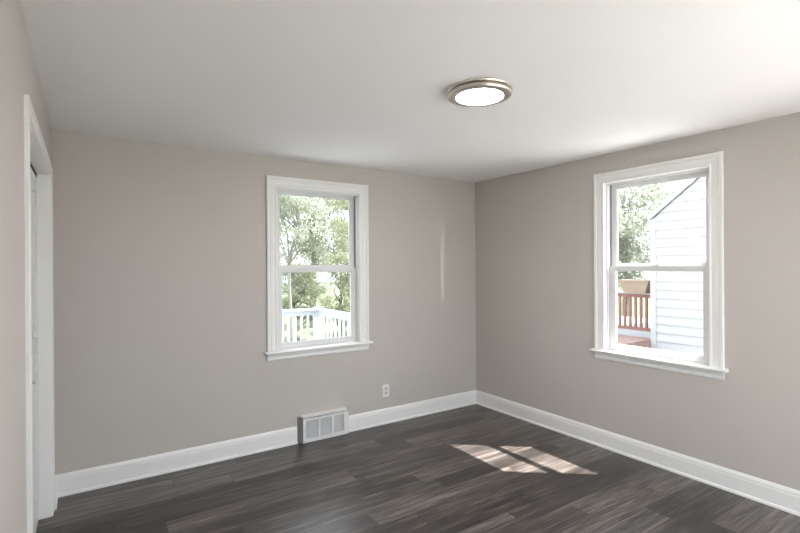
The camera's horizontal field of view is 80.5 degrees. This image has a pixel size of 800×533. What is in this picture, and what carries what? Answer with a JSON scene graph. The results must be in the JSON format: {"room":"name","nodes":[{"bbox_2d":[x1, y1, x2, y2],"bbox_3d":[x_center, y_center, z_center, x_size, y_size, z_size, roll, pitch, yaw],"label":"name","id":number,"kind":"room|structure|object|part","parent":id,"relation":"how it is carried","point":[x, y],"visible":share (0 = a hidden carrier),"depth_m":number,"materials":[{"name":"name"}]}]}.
{"room":"empty bedroom","nodes":[
{"label":"empty bedroom","id":0,"kind":"room"},
{"bbox_2d":[0,0,50,532],"bbox_3d":[-1.027,0.308,1.110,0.120,2.440,4.800,0,0,-34],"label":"wall","id":1,"kind":"structure","parent":0,"point":[18,71],"depth_m":1.44,"materials":[{"name":"beige paint"}]},
{"bbox_2d":[24,94,54,532],"bbox_3d":[-1.818,0.455,2.313,0.135,2.154,1.518,0,0,-34],"label":"door","id":2,"kind":"structure","parent":1,"relation":"in","point":[38,170],"depth_m":2.85,"materials":[{"name":"white paint"}]},
{"bbox_2d":[55,478,57,509],"bbox_3d":[-1.001,1.455,1.214,0.024,0.146,4.650,0,0,-34],"label":"baseboard","id":3,"kind":"structure","parent":1,"relation":"attached to","point":[56,496],"depth_m":3.06,"materials":[{"name":"white paint"}]},
{"bbox_2d":[51,130,475,474],"bbox_3d":[-1.048,0.305,4.070,4.728,2.440,0.150,0,0,-34],"label":"wall","id":4,"kind":"structure","parent":0,"point":[159,250],"depth_m":3.68,"materials":[{"name":"beige paint"}]},
{"bbox_2d":[55,390,475,497],"bbox_3d":[-0.722,1.450,4.180,3.778,0.146,0.024,0,0,-34],"label":"baseboard","id":5,"kind":"structure","parent":4,"relation":"attached to","point":[70,483],"depth_m":3.71,"materials":[{"name":"white paint"}]},
{"bbox_2d":[264,175,372,361],"bbox_3d":[-0.743,0.015,4.258,1.018,1.554,0.237,0,0,-34],"label":"window","id":6,"kind":"structure","parent":4,"relation":"in","point":[356,195],"depth_m":4.24,"materials":[{"name":"white paint"}]},
{"bbox_3d":[-0.764,-0.322,4.286,0.778,0.692,0.024,0,0,-34],"label":"sash","id":7,"kind":"part","parent":6,"relation":"part of","materials":[{"name":"clear glass"}]},
{"bbox_3d":[-0.740,0.359,4.257,0.778,0.694,0.028,0,0,-34],"label":"sash","id":8,"kind":"part","parent":6,"relation":"part of","materials":[{"name":"white plastic"}]},
{"bbox_2d":[297,407,348,443],"bbox_3d":[-0.664,1.406,4.200,0.498,0.229,0.056,0,0,-34],"label":"air vent","id":9,"kind":"object","parent":4,"relation":"in","point":[311,427],"visible":1,"depth_m":4.17,"materials":[{"name":"metal"}]},
{"bbox_3d":[-0.858,1.410,4.074,0.061,0.224,0.003,0,0,24],"label":"panel","id":10,"kind":"part","parent":9,"relation":"part of","materials":[{"name":"grey metal"}]},
{"bbox_2d":[306,419,317,437],"bbox_3d":[-0.767,1.409,4.109,0.118,0.151,0.007,0,0,-34],"label":"grille","id":11,"kind":"object","parent":9,"relation":"attached to","point":[311,424],"depth_m":4.11,"materials":[{"name":"metal"}]},
{"bbox_3d":[-0.665,1.301,4.200,0.434,0.020,0.054,0,0,-34],"label":"panel","id":12,"kind":"part","parent":9,"relation":"part of","materials":[{"name":"metal"}]},
{"bbox_2d":[320,417,330,434],"bbox_3d":[-0.656,1.409,4.183,0.107,0.151,0.007,0,0,-34],"label":"grille","id":13,"kind":"object","parent":9,"relation":"attached to","point":[325,422],"depth_m":4.18,"materials":[{"name":"metal"}]},
{"bbox_2d":[334,414,343,431],"bbox_3d":[-0.554,1.408,4.251,0.100,0.151,0.007,0,0,-34],"label":"grille","id":14,"kind":"object","parent":9,"relation":"attached to","point":[338,418],"depth_m":4.26,"materials":[{"name":"metal"}]},
{"bbox_2d":[382,384,388,396],"bbox_3d":[-0.136,1.203,4.580,0.075,0.121,0.009,0,0,-34],"label":"wall outlet","id":15,"kind":"object","parent":4,"relation":"attached to","point":[385,388],"visible":1,"depth_m":4.58,"materials":[{"name":"plastic"}]},
{"bbox_2d":[20,0,799,182],"bbox_3d":[0.275,-0.996,2.071,4.728,0.150,4.950,0,0,-34],"label":"ceiling","id":16,"kind":"structure","parent":0,"point":[363,84],"depth_m":2.25,"materials":[{"name":"paint"}]},
{"bbox_2d":[447,78,512,106],"bbox_3d":[0.416,-0.902,2.471,0.340,0.040,0.340,0,0,-34],"label":"ceiling light","id":17,"kind":"object","parent":16,"relation":"in","point":[476,92],"visible":1,"depth_m":2.41,"materials":[{"name":"silver metal"}]},
{"bbox_2d":[456,89,502,104],"bbox_3d":[0.416,-0.888,2.471,0.243,0.012,0.243,0,0,-34],"label":"diffuser","id":18,"kind":"object","parent":17,"relation":"attached to","point":[467,96],"depth_m":2.47,"materials":[{"name":"white"}]},
{"bbox_2d":[36,404,799,532],"bbox_3d":[0.291,1.579,2.075,4.728,0.120,4.950,0,0,-34],"label":"floor","id":19,"kind":"structure","parent":0,"point":[475,468],"depth_m":3.16,"materials":[{"name":"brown wood"}]},
{"bbox_2d":[475,112,799,490],"bbox_3d":[2.229,0.286,3.280,0.150,2.440,4.800,0,0,-34],"label":"wall","id":20,"kind":"structure","parent":0,"point":[534,229],"depth_m":3.59,"materials":[{"name":"beige paint"}]},
{"bbox_2d":[476,390,799,515],"bbox_3d":[1.781,1.435,3.808,0.024,0.146,3.420,0,0,-34],"label":"baseboard","id":21,"kind":"structure","parent":20,"relation":"attached to","point":[781,497],"depth_m":3.55,"materials":[{"name":"white paint"}]},
{"bbox_2d":[589,151,728,380],"bbox_3d":[1.974,-0.001,3.636,0.237,1.554,1.018,0,0,-34],"label":"window","id":22,"kind":"structure","parent":20,"relation":"in","point":[711,365],"depth_m":3.54,"materials":[{"name":"white paint"}]},
{"bbox_3d":[1.975,0.344,3.635,0.028,0.694,0.778,0,0,-34],"label":"sash","id":23,"kind":"part","parent":22,"relation":"part of","materials":[{"name":"glass"}]},
{"bbox_3d":[2.001,-0.338,3.655,0.024,0.692,0.778,0,0,-34],"label":"sash","id":24,"kind":"part","parent":22,"relation":"part of","materials":[{"name":"clear glass"}]},
{"label":"outside","id":25,"kind":"structure","parent":0,"visible":0},
{"bbox_2d":[282,281,649,341],"bbox_3d":[7.785,2.299,21.878,90.000,0.200,100.000,0,0,-34],"label":"lawn","id":26,"kind":"structure","parent":25,"point":[337,291],"depth_m":21.93,"materials":[{"name":"green plant"}]},
{"bbox_2d":[280,260,317,338],"bbox_3d":[-3.229,1.031,15.008,1.457,2.501,1.438,0,0,-34],"label":"round bush","id":27,"kind":"object","parent":26,"relation":"on","point":[308,280],"visible":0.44,"depth_m":14.86,"materials":[{"name":"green plant"}]},
{"bbox_2d":[280,198,320,279],"bbox_3d":[-5.790,-1.906,22.343,3.998,8.379,3.715,0,0,40],"label":"leafy tree","id":28,"kind":"object","parent":26,"relation":"on","point":[281,219],"visible":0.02,"depth_m":22.38,"materials":[{"name":"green plant"}]},
{"bbox_2d":[280,195,329,341],"bbox_3d":[-2.947,-0.788,12.704,1.895,6.133,1.718,0,0,34],"label":"leafy tree","id":29,"kind":"object","parent":26,"relation":"on","point":[295,201],"visible":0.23,"depth_m":12.60,"materials":[{"name":"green plant"}]},
{"bbox_2d":[280,197,348,327],"bbox_3d":[-3.159,-1.298,17.671,3.366,7.144,3.397,0,0,6],"label":"leafy tree","id":30,"kind":"object","parent":26,"relation":"on","point":[316,247],"visible":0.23,"depth_m":16.97,"materials":[{"name":"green plant"}]},
{"bbox_2d":[307,240,349,336],"bbox_3d":[-1.794,0.727,14.081,1.712,3.088,1.364,0,0,-37],"label":"round bush","id":31,"kind":"object","parent":26,"relation":"on","point":[340,283],"visible":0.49,"depth_m":13.98,"materials":[{"name":"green plant"}]},
{"bbox_2d":[319,198,349,278],"bbox_3d":[-2.494,-2.000,24.633,3.563,8.523,4.730,0,0,-34],"label":"leafy tree","id":32,"kind":"object","parent":26,"relation":"on","point":[343,219],"visible":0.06,"depth_m":23.75,"materials":[{"name":"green plant"}]},
{"bbox_2d":[617,334,650,347],"bbox_3d":[4.238,1.942,12.816,5.650,0.580,5.150,0,0,-34],"label":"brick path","id":33,"kind":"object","parent":26,"relation":"on","point":[621,339],"depth_m":10.57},
{"bbox_2d":[617,316,650,337],"bbox_3d":[5.627,1.573,13.424,2.660,0.140,4.480,0,0,-34],"label":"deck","id":34,"kind":"object","parent":33,"relation":"on","point":[629,332],"visible":0.02,"depth_m":11.39,"materials":[{"name":"white wood"}]},
{"bbox_2d":[617,292,650,331],"bbox_3d":[4.562,1.065,12.727,0.120,0.890,4.460,0,0,-34],"label":"wooden railing","id":35,"kind":"object","parent":34,"relation":"on","point":[624,295],"visible":0.18,"depth_m":11.20,"materials":[{"name":"red wood"}]},
{"bbox_2d":[617,279,649,292],"bbox_3d":[5.606,0.466,11.154,0.440,0.300,0.760,0,0,-34],"label":"planter box","id":36,"kind":"object","parent":35,"relation":"on","point":[628,285],"visible":0.79,"depth_m":11.02,"materials":[{"name":"beige wood"}]},
{"bbox_3d":[4.559,0.636,12.727,0.120,0.032,4.460,0,0,-34],"label":"rail","id":37,"kind":"part","parent":35,"relation":"part of","materials":[{"name":"wood"}]},
{"bbox_3d":[4.559,0.694,12.727,0.040,0.081,4.460,0,0,-34],"label":"sub rail","id":38,"kind":"part","parent":35,"relation":"part of","materials":[{"name":"red wood"}]},
{"bbox_3d":[4.564,1.470,12.728,0.040,0.080,4.460,0,0,-34],"label":"rail","id":39,"kind":"part","parent":35,"relation":"part of","materials":[{"name":"red wood"}]},
{"bbox_2d":[617,180,683,316],"bbox_3d":[8.907,-1.270,18.790,4.968,6.935,5.563,0,0,24],"label":"leafy tree","id":40,"kind":"object","parent":26,"relation":"on","point":[630,223],"visible":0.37,"depth_m":18.07,"materials":[{"name":"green plant"}]},
{"bbox_2d":[648,177,705,355],"bbox_3d":[11.257,-1.075,9.552,8.255,6.538,8.120,0,0,-34],"label":"neighbor house","id":41,"kind":"structure","parent":26,"relation":"on","point":[677,225],"depth_m":10.15,"materials":[{"name":"white plastic"}]},
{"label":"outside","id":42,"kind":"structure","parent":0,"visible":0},
{"bbox_3d":[-2.185,1.759,5.781,4.360,0.240,3.924,0,0,-34],"label":"deck","id":43,"kind":"object","parent":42,"visible":0},
{"bbox_2d":[283,308,314,341],"bbox_3d":[-3.247,1.166,7.319,4.105,0.815,0.120,0,0,-34],"label":"deck railing","id":44,"kind":"object","parent":43,"relation":"on","point":[307,311],"visible":0.17,"depth_m":8.28,"materials":[{"name":"white paint"}]},
{"bbox_3d":[-3.249,0.833,7.319,4.105,0.081,0.040,0,0,-34],"label":"sub rail","id":45,"kind":"part","parent":44,"relation":"part of","materials":[{"name":"white paint"}]},
{"bbox_3d":[-3.249,0.775,7.319,4.105,0.032,0.120,0,0,-34],"label":"rail","id":46,"kind":"part","parent":44,"relation":"part of","materials":[{"name":"white paint"}]},
{"bbox_2d":[313,307,322,338],"bbox_3d":[-1.476,1.182,8.499,0.140,0.900,0.140,0,0,-34],"label":"railing post","id":47,"kind":"object","parent":43,"relation":"on","point":[317,319],"visible":0.54,"depth_m":8.44,"materials":[{"name":"white paint"}]},
{"bbox_2d":[316,308,349,337],"bbox_3d":[-0.430,1.150,6.928,0.120,0.815,3.625,0,0,-34],"label":"deck railing","id":48,"kind":"object","parent":43,"relation":"on","point":[343,316],"visible":0.23,"depth_m":7.90,"materials":[{"name":"white paint"}]},
{"bbox_3d":[-0.432,0.758,6.928,0.120,0.032,3.625,0,0,-34],"label":"rail","id":49,"kind":"part","parent":48,"relation":"part of","materials":[{"name":"white paint"}]},
{"bbox_3d":[-0.432,0.817,6.928,0.040,0.081,3.625,0,0,-34],"label":"sub rail","id":50,"kind":"part","parent":48,"relation":"part of","materials":[{"name":"white paint"}]}
]}

